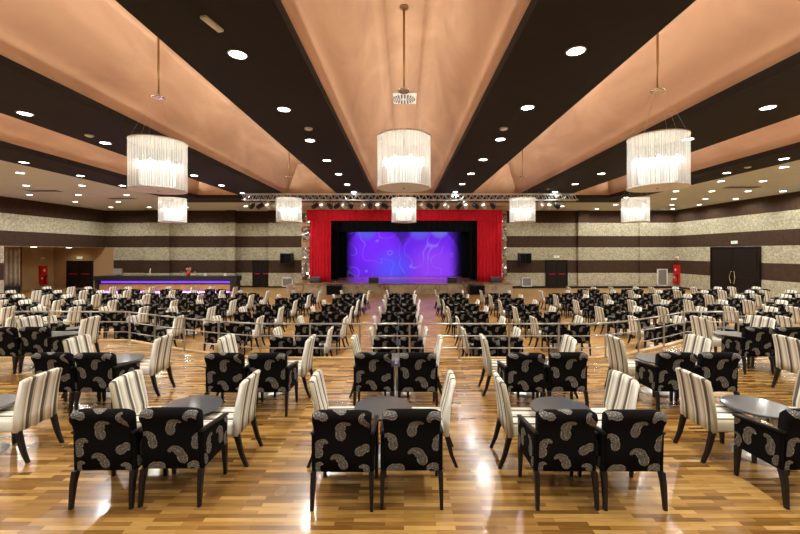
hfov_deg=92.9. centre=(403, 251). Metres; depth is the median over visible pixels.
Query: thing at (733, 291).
striped chair
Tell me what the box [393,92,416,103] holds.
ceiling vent
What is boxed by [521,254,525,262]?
grille
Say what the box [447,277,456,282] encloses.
stage monitor
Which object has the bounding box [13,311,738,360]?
rail
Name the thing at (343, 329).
striped chair
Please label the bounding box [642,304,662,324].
armchair
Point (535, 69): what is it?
ceiling beam
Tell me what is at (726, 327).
cafe table
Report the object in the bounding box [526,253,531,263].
wall speaker
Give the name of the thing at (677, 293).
striped chair
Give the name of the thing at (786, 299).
armchair
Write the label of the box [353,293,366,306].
armchair
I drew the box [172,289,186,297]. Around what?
armchair
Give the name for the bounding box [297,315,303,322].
striped chair
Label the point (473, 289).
grille
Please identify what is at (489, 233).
stage curtain
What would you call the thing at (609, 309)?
armchair
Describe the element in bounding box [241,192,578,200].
lighting truss
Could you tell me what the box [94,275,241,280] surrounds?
countertop
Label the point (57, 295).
armchair
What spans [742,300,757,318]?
striped chair
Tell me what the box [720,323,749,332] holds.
armchair
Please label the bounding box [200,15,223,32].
emergency light
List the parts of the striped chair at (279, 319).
backrest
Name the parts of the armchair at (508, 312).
panel, backrest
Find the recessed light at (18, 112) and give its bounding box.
[15,111,33,115]
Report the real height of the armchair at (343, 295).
0.825 m
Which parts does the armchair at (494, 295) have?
backrest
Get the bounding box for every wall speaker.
[280,253,285,263]
[286,253,293,263]
[518,253,525,263]
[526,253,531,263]
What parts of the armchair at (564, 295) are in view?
backrest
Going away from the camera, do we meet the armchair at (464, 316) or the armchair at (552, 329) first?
the armchair at (552, 329)
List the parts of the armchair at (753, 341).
panel, armrest, leg, leg, backrest, leg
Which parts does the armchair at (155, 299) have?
backrest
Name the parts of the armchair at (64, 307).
backrest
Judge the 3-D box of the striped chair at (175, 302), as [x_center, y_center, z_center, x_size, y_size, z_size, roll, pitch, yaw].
[-8.764,2.211,14.143,0.570,0.859,0.450,0,0,-2]
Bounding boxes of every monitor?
[113,268,122,275]
[310,277,320,282]
[369,277,378,282]
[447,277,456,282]
[490,277,500,282]
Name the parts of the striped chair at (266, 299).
backrest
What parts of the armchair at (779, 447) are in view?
leg, panel, armrest, leg, backrest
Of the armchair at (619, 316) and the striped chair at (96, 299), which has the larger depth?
the striped chair at (96, 299)
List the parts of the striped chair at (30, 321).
backrest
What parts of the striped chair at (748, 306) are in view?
backrest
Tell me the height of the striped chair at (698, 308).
0.859 m
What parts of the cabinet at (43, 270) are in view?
door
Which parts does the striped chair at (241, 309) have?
backrest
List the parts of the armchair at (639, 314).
backrest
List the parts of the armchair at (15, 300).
backrest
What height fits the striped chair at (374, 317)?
0.859 m
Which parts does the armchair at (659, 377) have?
panel, armrest, leg, leg, backrest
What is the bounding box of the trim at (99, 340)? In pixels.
[98,339,682,359]
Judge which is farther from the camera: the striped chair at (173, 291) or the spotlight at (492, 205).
the spotlight at (492, 205)
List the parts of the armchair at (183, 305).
backrest, panel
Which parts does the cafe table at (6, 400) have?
plate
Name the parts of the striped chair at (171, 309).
backrest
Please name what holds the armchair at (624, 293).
on the floor at (427, 310)
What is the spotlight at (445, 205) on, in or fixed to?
hanging from the lighting truss
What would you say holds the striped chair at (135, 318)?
on the floor at (427, 310)
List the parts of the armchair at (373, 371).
panel, leg, backrest, panel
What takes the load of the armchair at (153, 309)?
on the floor at (427, 310)
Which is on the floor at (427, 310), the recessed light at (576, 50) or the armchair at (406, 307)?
the armchair at (406, 307)
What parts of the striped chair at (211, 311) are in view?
backrest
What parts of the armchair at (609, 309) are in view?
backrest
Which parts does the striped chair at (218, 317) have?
backrest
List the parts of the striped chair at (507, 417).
leg, backrest, leg, seat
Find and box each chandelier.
[127,37,187,194]
[158,181,186,222]
[276,152,301,222]
[377,4,430,192]
[392,195,416,222]
[509,150,535,222]
[621,176,649,222]
[627,33,690,192]
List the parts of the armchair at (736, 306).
backrest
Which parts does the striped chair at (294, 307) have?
backrest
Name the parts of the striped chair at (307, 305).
backrest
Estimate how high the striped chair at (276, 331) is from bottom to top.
0.859 m
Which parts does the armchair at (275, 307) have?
backrest, panel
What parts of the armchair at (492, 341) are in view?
panel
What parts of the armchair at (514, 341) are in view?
panel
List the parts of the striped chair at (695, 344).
backrest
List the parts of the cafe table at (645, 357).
plate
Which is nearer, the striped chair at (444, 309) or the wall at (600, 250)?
the striped chair at (444, 309)
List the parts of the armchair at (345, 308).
backrest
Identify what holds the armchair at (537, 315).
on the floor at (427, 310)
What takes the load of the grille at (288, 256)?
attached to the wall speaker at (289, 256)
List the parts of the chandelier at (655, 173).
frame, suspension plate, rod, lamp shade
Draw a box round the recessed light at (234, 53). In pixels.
[227,49,247,59]
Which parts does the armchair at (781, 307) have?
backrest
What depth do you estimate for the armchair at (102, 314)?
11.62 m
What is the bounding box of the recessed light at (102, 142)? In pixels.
[99,141,111,144]
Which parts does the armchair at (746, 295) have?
backrest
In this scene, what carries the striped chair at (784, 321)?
on the floor at (427, 310)
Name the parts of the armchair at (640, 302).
backrest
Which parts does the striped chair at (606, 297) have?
backrest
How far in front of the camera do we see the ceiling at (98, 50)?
8.69 m
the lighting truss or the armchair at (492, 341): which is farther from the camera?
the lighting truss
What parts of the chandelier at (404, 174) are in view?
suspension plate, lamp shade, rod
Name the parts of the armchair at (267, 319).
backrest, panel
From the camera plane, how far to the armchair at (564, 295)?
16.88 m
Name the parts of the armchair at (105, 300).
backrest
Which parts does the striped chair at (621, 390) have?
seat, backrest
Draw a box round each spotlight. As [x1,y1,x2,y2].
[256,203,263,208]
[264,202,270,209]
[311,202,318,208]
[319,202,324,209]
[327,202,332,208]
[333,202,340,208]
[340,202,346,209]
[360,202,366,208]
[375,202,380,209]
[381,202,388,208]
[419,202,425,208]
[426,202,432,208]
[434,202,439,208]
[442,202,448,209]
[456,202,462,208]
[472,202,479,208]
[481,202,486,209]
[490,202,495,208]
[538,202,544,209]
[547,202,551,209]
[553,202,559,208]
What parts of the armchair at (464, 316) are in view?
backrest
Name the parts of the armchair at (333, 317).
backrest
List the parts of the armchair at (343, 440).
panel, leg, backrest, leg, panel, armrest, leg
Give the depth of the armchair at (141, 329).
9.79 m
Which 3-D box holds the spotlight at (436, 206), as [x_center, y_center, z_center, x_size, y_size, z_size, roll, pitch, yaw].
[1.656,-2.367,19.053,0.304,0.467,0.403,0,0,22]
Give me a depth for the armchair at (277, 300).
15.11 m
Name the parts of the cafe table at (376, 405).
plate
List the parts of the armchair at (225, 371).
panel, backrest, panel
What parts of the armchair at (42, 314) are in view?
backrest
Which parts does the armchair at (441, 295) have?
backrest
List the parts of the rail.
post, post, post, post, post, post, post, post, post, post, post, post, post, post, post, post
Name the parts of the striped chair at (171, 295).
backrest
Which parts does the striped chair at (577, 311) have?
backrest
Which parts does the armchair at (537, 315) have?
panel, backrest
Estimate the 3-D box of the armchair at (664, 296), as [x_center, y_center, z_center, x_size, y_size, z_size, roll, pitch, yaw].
[11.500,2.229,17.105,0.536,0.822,0.537,0,0,0]
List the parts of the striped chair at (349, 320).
backrest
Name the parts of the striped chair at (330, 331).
backrest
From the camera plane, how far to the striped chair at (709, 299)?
15.92 m
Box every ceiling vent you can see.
[25,190,62,191]
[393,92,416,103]
[724,186,761,187]
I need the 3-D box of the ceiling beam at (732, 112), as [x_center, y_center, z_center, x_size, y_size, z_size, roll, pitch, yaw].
[7.590,-3.140,7.750,2.420,0.180,27.500,0,0,0]
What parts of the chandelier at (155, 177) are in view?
lamp shade, suspension plate, rod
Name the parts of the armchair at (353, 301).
backrest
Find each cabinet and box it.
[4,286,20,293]
[39,265,47,284]
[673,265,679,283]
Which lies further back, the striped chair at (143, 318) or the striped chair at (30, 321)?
the striped chair at (143, 318)
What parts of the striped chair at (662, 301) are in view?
backrest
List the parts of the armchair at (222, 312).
backrest, panel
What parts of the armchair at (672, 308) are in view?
backrest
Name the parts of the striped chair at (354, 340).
leg, backrest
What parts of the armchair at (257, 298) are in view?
backrest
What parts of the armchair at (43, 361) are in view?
backrest, leg, leg, panel, leg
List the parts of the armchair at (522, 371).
panel, armrest, backrest, panel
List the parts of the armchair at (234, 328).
backrest, panel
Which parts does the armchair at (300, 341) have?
panel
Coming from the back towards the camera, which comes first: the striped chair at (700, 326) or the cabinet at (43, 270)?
the cabinet at (43, 270)
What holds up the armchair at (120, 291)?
on the floor at (427, 310)
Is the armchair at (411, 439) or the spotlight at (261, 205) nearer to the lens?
the armchair at (411, 439)
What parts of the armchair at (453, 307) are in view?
backrest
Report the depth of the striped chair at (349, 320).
12.20 m
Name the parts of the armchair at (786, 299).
backrest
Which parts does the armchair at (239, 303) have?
backrest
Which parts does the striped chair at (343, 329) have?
backrest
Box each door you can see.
[66,261,92,287]
[252,260,267,286]
[545,260,567,286]
[710,246,760,292]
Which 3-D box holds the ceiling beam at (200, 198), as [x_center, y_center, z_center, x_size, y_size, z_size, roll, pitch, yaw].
[-0.150,-3.140,22.450,26.500,0.180,1.900,0,0,0]
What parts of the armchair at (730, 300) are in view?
backrest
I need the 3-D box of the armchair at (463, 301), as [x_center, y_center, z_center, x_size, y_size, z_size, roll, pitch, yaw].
[2.341,2.229,15.358,0.536,0.822,0.537,0,0,1]
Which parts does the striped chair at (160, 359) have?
seat, leg, backrest, leg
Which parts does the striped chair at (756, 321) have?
backrest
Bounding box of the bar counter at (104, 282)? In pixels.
[94,275,241,290]
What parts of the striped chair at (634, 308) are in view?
backrest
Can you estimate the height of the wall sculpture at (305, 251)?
4.482 m
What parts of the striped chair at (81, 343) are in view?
backrest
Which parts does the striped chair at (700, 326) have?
backrest, seat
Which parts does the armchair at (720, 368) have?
leg, panel, backrest, panel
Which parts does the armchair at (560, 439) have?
leg, panel, armrest, leg, backrest, panel, leg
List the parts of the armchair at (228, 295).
backrest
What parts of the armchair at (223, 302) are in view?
backrest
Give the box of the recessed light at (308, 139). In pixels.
[304,138,315,141]
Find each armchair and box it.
[0,298,13,303]
[0,327,21,373]
[3,304,20,325]
[5,293,27,297]
[13,298,37,305]
[15,312,31,316]
[18,327,72,373]
[20,304,47,310]
[31,312,63,322]
[31,352,100,415]
[43,323,78,335]
[44,289,54,292]
[50,298,64,315]
[55,293,75,297]
[60,304,76,326]
[64,298,87,303]
[68,408,167,509]
[74,352,140,410]
[75,289,86,296]
[77,304,98,326]
[87,289,97,292]
[87,293,98,307]
[87,312,106,337]
[100,293,111,304]
[103,298,124,315]
[105,312,126,338]
[113,323,135,339]
[117,289,134,301]
[118,298,134,315]
[126,304,149,322]
[130,289,140,299]
[134,293,146,300]
[135,323,166,342]
[138,407,228,507]
[142,304,165,324]
[147,293,165,307]
[159,289,170,297]
[159,312,176,338]
[160,298,179,311]
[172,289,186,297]
[174,298,193,311]
[177,312,202,338]
[186,293,197,303]
[190,304,205,317]
[199,293,215,304]
[203,323,225,350]
[204,289,215,296]
[204,352,257,401]
[205,304,226,320]
[214,298,231,316]
[216,289,230,298]
[225,323,252,354]
[228,298,245,317]
[234,312,252,328]
[235,293,250,309]
[247,293,262,310]
[248,353,298,416]
[252,312,274,338]
[256,304,271,316]
[269,337,295,356]
[272,304,290,327]
[275,298,288,308]
[289,298,304,315]
[290,293,301,297]
[295,325,317,339]
[295,337,324,356]
[302,293,315,310]
[309,312,327,326]
[310,409,378,511]
[317,325,339,354]
[321,304,337,315]
[328,312,346,338]
[332,298,345,307]
[337,304,353,325]
[341,293,352,301]
[346,298,360,315]
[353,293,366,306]
[353,352,394,405]
[373,337,397,352]
[376,325,396,338]
[380,409,443,509]
[381,312,397,325]
[386,304,400,315]
[387,298,399,303]
[388,293,399,301]
[397,352,437,405]
[398,325,418,338]
[399,312,415,322]
[399,337,423,352]
[400,298,413,307]
[401,293,412,297]
[402,304,416,311]
[438,293,449,309]
[441,298,454,315]
[447,304,462,322]
[450,293,462,301]
[452,311,470,337]
[455,298,468,307]
[462,325,484,354]
[463,304,478,315]
[469,336,496,356]
[471,311,488,326]
[485,293,498,311]
[485,325,506,340]
[494,298,509,318]
[496,337,523,356]
[497,352,545,399]
[499,293,510,301]
[505,304,523,322]
[510,298,523,308]
[517,409,598,510]
[520,312,541,338]
[523,304,538,316]
[536,352,588,406]
[539,312,560,329]
[541,325,568,354]
[545,293,560,311]
[557,293,572,308]
[561,298,578,318]
[568,325,590,355]
[573,289,587,299]
[575,298,593,316]
[577,409,667,510]
[582,304,602,322]
[589,289,599,297]
[591,293,607,304]
[598,304,619,324]
[603,293,620,308]
[607,311,632,338]
[613,298,632,311]
[620,289,631,297]
[625,311,650,338]
[626,298,646,311]
[633,289,643,296]
[634,352,697,410]
[640,293,655,304]
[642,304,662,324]
[643,322,675,347]
[655,304,678,322]
[657,293,668,299]
[663,289,673,299]
[668,289,685,300]
[669,297,685,310]
[674,352,740,400]
[675,323,691,340]
[679,298,700,315]
[682,312,700,322]
[691,293,703,306]
[702,312,719,329]
[703,293,716,306]
[707,304,722,325]
[708,289,717,299]
[719,289,729,296]
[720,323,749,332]
[720,327,774,373]
[722,304,739,324]
[727,298,740,315]
[730,293,750,297]
[732,408,799,509]
[740,298,755,314]
[743,311,774,322]
[751,327,799,368]
[753,293,764,303]
[758,304,785,311]
[766,298,790,305]
[773,293,795,301]
[773,312,792,322]
[785,304,799,311]
[790,298,799,303]
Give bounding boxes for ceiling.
[0,0,335,192]
[0,113,236,194]
[0,160,799,210]
[4,246,89,247]
[281,0,530,192]
[473,0,799,192]
[576,115,799,194]
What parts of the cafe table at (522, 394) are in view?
plate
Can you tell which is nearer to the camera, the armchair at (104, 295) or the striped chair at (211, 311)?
the striped chair at (211, 311)
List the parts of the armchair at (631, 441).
panel, armrest, leg, backrest, panel, leg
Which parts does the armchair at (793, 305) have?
backrest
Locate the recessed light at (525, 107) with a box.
[520,104,534,109]
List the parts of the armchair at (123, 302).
backrest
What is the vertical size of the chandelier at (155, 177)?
3.710 m
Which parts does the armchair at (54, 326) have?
backrest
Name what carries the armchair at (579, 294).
on the floor at (427, 310)
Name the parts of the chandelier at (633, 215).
lamp shade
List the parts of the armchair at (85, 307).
backrest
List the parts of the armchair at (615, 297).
backrest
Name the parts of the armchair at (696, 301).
backrest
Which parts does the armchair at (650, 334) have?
panel, backrest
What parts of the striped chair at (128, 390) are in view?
backrest, seat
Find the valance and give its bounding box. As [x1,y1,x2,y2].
[307,210,502,220]
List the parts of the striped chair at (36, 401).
seat, leg, leg, backrest, leg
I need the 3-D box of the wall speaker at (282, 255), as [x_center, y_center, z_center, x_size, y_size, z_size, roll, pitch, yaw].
[-8.760,0.480,27.590,0.420,0.780,0.655,0,0,-13]
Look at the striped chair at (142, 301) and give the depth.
14.13 m
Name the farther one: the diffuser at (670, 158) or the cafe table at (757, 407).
the diffuser at (670, 158)
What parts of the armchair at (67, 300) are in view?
backrest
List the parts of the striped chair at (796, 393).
seat, backrest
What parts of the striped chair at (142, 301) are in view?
backrest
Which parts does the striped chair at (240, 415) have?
seat, leg, backrest, leg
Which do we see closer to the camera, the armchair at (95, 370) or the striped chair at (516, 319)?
the armchair at (95, 370)
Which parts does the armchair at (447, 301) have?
backrest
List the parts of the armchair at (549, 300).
backrest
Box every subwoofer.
[326,285,342,294]
[468,285,484,294]
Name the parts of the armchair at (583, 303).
backrest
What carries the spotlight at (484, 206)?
hanging from the lighting truss
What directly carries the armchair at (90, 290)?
on the floor at (427, 310)
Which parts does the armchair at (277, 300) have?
backrest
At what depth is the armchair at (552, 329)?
9.73 m
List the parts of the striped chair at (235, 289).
backrest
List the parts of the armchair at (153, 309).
backrest, panel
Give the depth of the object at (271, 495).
3.45 m
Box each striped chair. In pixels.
[0,300,8,311]
[0,306,16,325]
[0,367,63,462]
[5,290,15,292]
[5,315,23,328]
[12,294,24,297]
[17,315,42,362]
[18,299,31,308]
[30,290,41,303]
[30,306,45,310]
[38,294,52,307]
[41,315,57,324]
[49,299,64,314]
[61,294,71,315]
[61,334,97,397]
[63,306,81,326]
[66,286,75,296]
[73,300,84,304]
[73,316,100,351]
[78,290,88,301]
[91,294,101,307]
[98,306,110,333]
[107,300,117,310]
[108,286,116,294]
[109,370,161,427]
[112,294,121,301]
[122,290,131,297]
[126,315,139,328]
[135,299,148,322]
[138,306,149,322]
[139,333,175,395]
[142,294,150,303]
[149,287,155,292]
[158,299,178,323]
[159,290,175,307]
[166,294,184,311]
[167,315,183,346]
[168,306,190,331]
[187,294,203,311]
[196,299,203,303]
[200,306,215,330]
[203,369,262,466]
[210,315,221,348]
[216,334,248,395]
[223,300,236,320]
[228,287,237,301]
[238,294,254,311]
[239,306,254,329]
[240,315,264,348]
[256,290,269,308]
[264,306,284,334]
[272,326,282,336]
[274,334,315,397]
[284,300,297,322]
[296,294,311,314]
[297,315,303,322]
[306,370,354,467]
[311,290,321,308]
[319,326,333,356]
[340,316,348,349]
[347,306,353,333]
[349,334,385,397]
[354,300,359,322]
[361,294,364,315]
[366,290,369,309]
[369,327,373,351]
[373,315,376,336]
[378,306,381,322]
[407,334,442,397]
[412,369,457,467]
[416,306,419,322]
[417,315,422,336]
[422,326,427,351]
[436,294,440,315]
[441,299,446,322]
[445,306,451,333]
[454,316,461,349]
[460,327,468,356]
[478,333,519,396]
[479,290,484,307]
[488,294,493,315]
[489,370,535,468]
[497,299,513,321]
[499,316,505,322]
[511,306,530,332]
[511,326,520,336]
[528,316,553,346]
[538,290,552,307]
[540,334,578,398]
[548,306,555,311]
[553,294,568,315]
[572,299,590,322]
[573,315,583,346]
[589,370,639,427]
[594,300,613,321]
[594,306,609,333]
[603,294,620,311]
[604,334,654,396]
[619,306,641,333]
[627,290,633,298]
[627,300,636,311]
[627,315,646,348]
[648,287,654,292]
[652,294,660,303]
[656,299,669,322]
[657,306,671,322]
[657,315,685,344]
[673,290,681,297]
[673,367,756,463]
[678,334,711,396]
[680,294,691,315]
[683,299,694,310]
[690,287,697,293]
[690,315,720,351]
[695,306,706,314]
[700,315,720,336]
[704,294,714,307]
[716,299,727,305]
[717,290,726,300]
[723,306,742,326]
[727,286,736,296]
[734,294,743,301]
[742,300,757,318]
[744,315,751,322]
[750,294,765,307]
[750,315,775,362]
[759,290,773,301]
[760,369,799,426]
[763,306,777,311]
[771,334,799,387]
[775,300,787,308]
[776,315,793,326]
[779,294,791,297]
[785,290,796,293]
[786,306,799,323]
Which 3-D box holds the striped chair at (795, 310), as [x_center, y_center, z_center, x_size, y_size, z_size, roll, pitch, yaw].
[12.928,2.211,12.402,0.570,0.859,0.450,0,0,-1]
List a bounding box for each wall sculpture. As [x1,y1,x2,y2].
[301,213,309,278]
[502,213,506,279]
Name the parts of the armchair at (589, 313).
panel, backrest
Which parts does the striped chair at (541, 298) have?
backrest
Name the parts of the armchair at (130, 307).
backrest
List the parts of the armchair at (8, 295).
backrest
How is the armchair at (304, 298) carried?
on the floor at (427, 310)
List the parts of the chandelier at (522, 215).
lamp shade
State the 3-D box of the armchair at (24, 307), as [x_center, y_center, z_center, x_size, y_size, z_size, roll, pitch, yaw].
[-13.207,2.229,13.560,0.536,0.822,0.537,0,0,-1]
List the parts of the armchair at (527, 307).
backrest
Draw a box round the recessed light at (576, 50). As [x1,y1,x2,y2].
[565,45,586,55]
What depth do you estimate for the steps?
24.75 m
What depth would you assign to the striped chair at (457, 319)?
10.36 m
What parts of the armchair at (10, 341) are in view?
backrest, leg, panel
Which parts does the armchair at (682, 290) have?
backrest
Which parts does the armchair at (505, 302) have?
panel, backrest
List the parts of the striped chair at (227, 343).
backrest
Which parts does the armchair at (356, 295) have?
backrest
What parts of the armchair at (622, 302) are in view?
backrest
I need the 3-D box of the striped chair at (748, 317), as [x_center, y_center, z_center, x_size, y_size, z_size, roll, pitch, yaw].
[9.504,2.211,10.580,0.570,0.859,0.450,0,0,0]
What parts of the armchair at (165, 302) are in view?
backrest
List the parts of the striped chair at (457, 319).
backrest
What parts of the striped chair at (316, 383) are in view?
leg, backrest, seat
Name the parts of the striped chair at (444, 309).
backrest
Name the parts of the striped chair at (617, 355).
leg, backrest, seat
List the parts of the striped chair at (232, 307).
backrest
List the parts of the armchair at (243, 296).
backrest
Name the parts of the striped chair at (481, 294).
backrest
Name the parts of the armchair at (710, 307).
backrest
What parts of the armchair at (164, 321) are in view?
backrest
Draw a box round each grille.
[286,254,290,262]
[327,286,340,293]
[470,286,483,293]
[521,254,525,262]
[526,254,530,262]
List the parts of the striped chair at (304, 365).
seat, leg, backrest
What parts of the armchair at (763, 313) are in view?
backrest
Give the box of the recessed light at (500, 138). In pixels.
[495,137,505,140]
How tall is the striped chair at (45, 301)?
0.859 m
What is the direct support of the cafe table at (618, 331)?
on the floor at (427, 310)
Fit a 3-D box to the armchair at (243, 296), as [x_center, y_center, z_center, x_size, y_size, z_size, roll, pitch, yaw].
[-7.266,2.227,17.123,0.536,0.825,0.537,0,0,-1]
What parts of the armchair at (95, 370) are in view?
leg, panel, backrest, leg, panel, armrest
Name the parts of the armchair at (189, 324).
backrest, panel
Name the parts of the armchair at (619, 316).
panel, backrest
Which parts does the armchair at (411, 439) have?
panel, armrest, leg, backrest, leg, panel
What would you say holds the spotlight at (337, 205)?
hanging from the lighting truss
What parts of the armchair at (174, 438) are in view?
leg, panel, backrest, leg, panel, armrest, leg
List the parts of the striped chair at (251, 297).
backrest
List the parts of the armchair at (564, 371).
panel, backrest, panel, leg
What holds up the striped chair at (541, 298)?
on the floor at (427, 310)
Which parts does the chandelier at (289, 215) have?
lamp shade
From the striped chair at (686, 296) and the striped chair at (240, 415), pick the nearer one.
the striped chair at (240, 415)
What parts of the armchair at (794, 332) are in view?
leg, panel, backrest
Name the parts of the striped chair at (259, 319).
backrest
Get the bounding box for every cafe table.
[0,394,15,452]
[52,331,78,336]
[66,326,79,329]
[106,353,144,397]
[162,395,222,414]
[185,316,201,334]
[237,326,249,348]
[247,355,288,397]
[354,396,411,467]
[382,353,410,397]
[396,339,400,352]
[512,359,547,397]
[530,396,591,411]
[607,315,622,332]
[634,353,673,397]
[643,326,654,346]
[713,331,746,362]
[717,326,733,328]
[719,395,788,465]
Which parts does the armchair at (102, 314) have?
backrest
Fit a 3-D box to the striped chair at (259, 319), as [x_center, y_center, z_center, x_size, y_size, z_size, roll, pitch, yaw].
[-4.205,2.211,10.552,0.570,0.859,0.450,0,0,1]
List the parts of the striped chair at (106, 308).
backrest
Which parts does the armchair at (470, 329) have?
backrest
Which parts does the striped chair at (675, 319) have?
backrest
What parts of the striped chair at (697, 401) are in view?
leg, backrest, leg, leg, seat, leg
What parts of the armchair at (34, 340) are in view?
leg, backrest, armrest, panel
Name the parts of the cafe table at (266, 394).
plate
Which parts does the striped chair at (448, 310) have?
backrest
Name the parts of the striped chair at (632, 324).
backrest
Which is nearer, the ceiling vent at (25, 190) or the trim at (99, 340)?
the trim at (99, 340)
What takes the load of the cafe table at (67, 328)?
on the floor at (427, 310)
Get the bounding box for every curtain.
[4,248,19,285]
[310,221,330,281]
[331,221,476,231]
[477,221,501,281]
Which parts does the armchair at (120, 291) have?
backrest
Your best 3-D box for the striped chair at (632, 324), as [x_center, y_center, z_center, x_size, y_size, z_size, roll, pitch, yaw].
[6.606,2.211,10.580,0.570,0.859,0.450,0,0,0]
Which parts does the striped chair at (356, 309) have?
backrest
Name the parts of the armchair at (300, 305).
backrest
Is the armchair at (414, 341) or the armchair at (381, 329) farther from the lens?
the armchair at (381, 329)
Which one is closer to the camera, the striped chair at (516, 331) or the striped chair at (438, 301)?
the striped chair at (516, 331)
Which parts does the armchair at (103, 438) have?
leg, panel, backrest, leg, leg, armrest, panel, leg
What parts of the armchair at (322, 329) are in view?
backrest, panel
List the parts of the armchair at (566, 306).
panel, backrest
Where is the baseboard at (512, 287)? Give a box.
[512,287,671,287]
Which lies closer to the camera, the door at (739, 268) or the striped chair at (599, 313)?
the striped chair at (599, 313)
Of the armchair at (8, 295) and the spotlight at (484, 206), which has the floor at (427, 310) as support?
the armchair at (8, 295)
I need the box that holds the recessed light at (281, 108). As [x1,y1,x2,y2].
[276,106,290,111]
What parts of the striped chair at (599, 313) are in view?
backrest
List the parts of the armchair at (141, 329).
backrest, panel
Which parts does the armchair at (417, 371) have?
panel, backrest, panel, leg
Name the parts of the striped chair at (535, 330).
backrest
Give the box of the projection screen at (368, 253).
[347,232,460,275]
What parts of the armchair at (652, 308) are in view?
backrest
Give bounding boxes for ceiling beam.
[0,55,286,197]
[0,141,196,197]
[115,0,375,197]
[182,195,623,201]
[433,0,695,197]
[517,52,799,197]
[609,142,799,197]
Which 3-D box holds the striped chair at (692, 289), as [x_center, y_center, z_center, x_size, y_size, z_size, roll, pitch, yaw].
[15.020,2.211,19.435,0.570,0.859,0.450,0,0,2]
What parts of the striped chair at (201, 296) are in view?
backrest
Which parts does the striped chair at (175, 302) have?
backrest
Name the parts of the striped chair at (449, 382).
seat, backrest, leg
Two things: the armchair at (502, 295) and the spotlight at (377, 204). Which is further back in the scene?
the spotlight at (377, 204)
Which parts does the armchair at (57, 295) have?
backrest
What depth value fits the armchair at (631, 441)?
3.17 m
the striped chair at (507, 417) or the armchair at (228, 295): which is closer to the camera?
the striped chair at (507, 417)
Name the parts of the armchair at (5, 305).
backrest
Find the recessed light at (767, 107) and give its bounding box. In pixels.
[758,104,777,109]
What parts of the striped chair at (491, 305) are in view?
backrest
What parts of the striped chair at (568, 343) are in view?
backrest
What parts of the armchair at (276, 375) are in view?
leg, backrest, leg, panel, armrest, leg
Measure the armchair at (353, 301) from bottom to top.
0.822 m
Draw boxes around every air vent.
[282,277,292,286]
[522,277,531,286]
[657,269,667,285]
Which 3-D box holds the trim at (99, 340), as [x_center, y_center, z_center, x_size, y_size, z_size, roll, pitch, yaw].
[-1.075,2.123,8.360,41.850,0.035,1.620,0,0,0]
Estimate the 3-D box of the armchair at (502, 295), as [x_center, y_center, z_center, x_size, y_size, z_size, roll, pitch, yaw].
[4.501,2.229,17.066,0.536,0.822,0.537,0,0,0]
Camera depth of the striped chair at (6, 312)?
12.33 m
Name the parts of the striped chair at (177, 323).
backrest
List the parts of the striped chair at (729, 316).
backrest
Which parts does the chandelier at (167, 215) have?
lamp shade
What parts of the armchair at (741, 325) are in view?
backrest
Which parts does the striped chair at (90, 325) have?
backrest, leg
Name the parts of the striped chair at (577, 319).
backrest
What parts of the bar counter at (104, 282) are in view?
panel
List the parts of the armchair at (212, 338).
backrest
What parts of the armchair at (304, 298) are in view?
backrest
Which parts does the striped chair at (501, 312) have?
backrest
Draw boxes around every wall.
[0,196,104,292]
[4,247,113,290]
[105,210,674,287]
[296,284,511,293]
[299,206,508,280]
[675,191,799,298]
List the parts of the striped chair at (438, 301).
backrest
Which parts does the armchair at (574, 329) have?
backrest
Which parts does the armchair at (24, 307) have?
backrest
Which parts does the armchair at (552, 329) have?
panel, backrest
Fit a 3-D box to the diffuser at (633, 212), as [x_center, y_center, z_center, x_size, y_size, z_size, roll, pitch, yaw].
[10.100,-1.615,16.600,0.700,0.510,0.700,0,0,-1]
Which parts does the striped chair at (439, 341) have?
backrest, leg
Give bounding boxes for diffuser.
[138,160,177,187]
[163,208,181,220]
[282,208,295,220]
[388,156,418,182]
[396,208,410,220]
[514,208,530,220]
[629,208,644,220]
[638,156,677,184]
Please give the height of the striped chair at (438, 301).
0.859 m
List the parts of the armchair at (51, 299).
backrest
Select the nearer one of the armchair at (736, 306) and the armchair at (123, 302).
the armchair at (736, 306)
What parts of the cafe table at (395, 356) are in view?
plate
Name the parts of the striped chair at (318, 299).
backrest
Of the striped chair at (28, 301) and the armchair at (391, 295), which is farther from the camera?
the armchair at (391, 295)
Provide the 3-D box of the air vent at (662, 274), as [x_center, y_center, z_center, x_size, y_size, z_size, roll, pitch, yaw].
[18.925,1.865,27.840,0.750,1.250,0.060,0,0,0]
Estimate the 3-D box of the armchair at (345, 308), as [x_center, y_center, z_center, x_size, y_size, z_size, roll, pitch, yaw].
[-2.065,2.229,13.519,0.536,0.822,0.537,0,0,0]
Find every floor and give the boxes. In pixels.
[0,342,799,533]
[2,287,799,356]
[295,276,512,283]
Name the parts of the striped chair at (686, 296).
backrest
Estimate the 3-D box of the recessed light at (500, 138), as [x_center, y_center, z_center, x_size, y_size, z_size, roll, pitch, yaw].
[2.600,-3.039,10.250,0.300,0.019,0.300,0,0,0]
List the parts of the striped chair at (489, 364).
leg, backrest, leg, seat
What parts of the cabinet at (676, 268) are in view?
door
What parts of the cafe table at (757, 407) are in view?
plate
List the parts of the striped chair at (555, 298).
backrest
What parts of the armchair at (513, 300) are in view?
backrest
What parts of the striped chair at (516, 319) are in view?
backrest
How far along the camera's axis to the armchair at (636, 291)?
18.70 m
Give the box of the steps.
[284,284,295,292]
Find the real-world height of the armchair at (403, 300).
0.822 m
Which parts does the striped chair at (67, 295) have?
backrest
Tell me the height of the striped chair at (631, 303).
0.859 m
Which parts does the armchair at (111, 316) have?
backrest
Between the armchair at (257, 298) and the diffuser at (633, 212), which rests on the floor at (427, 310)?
the armchair at (257, 298)

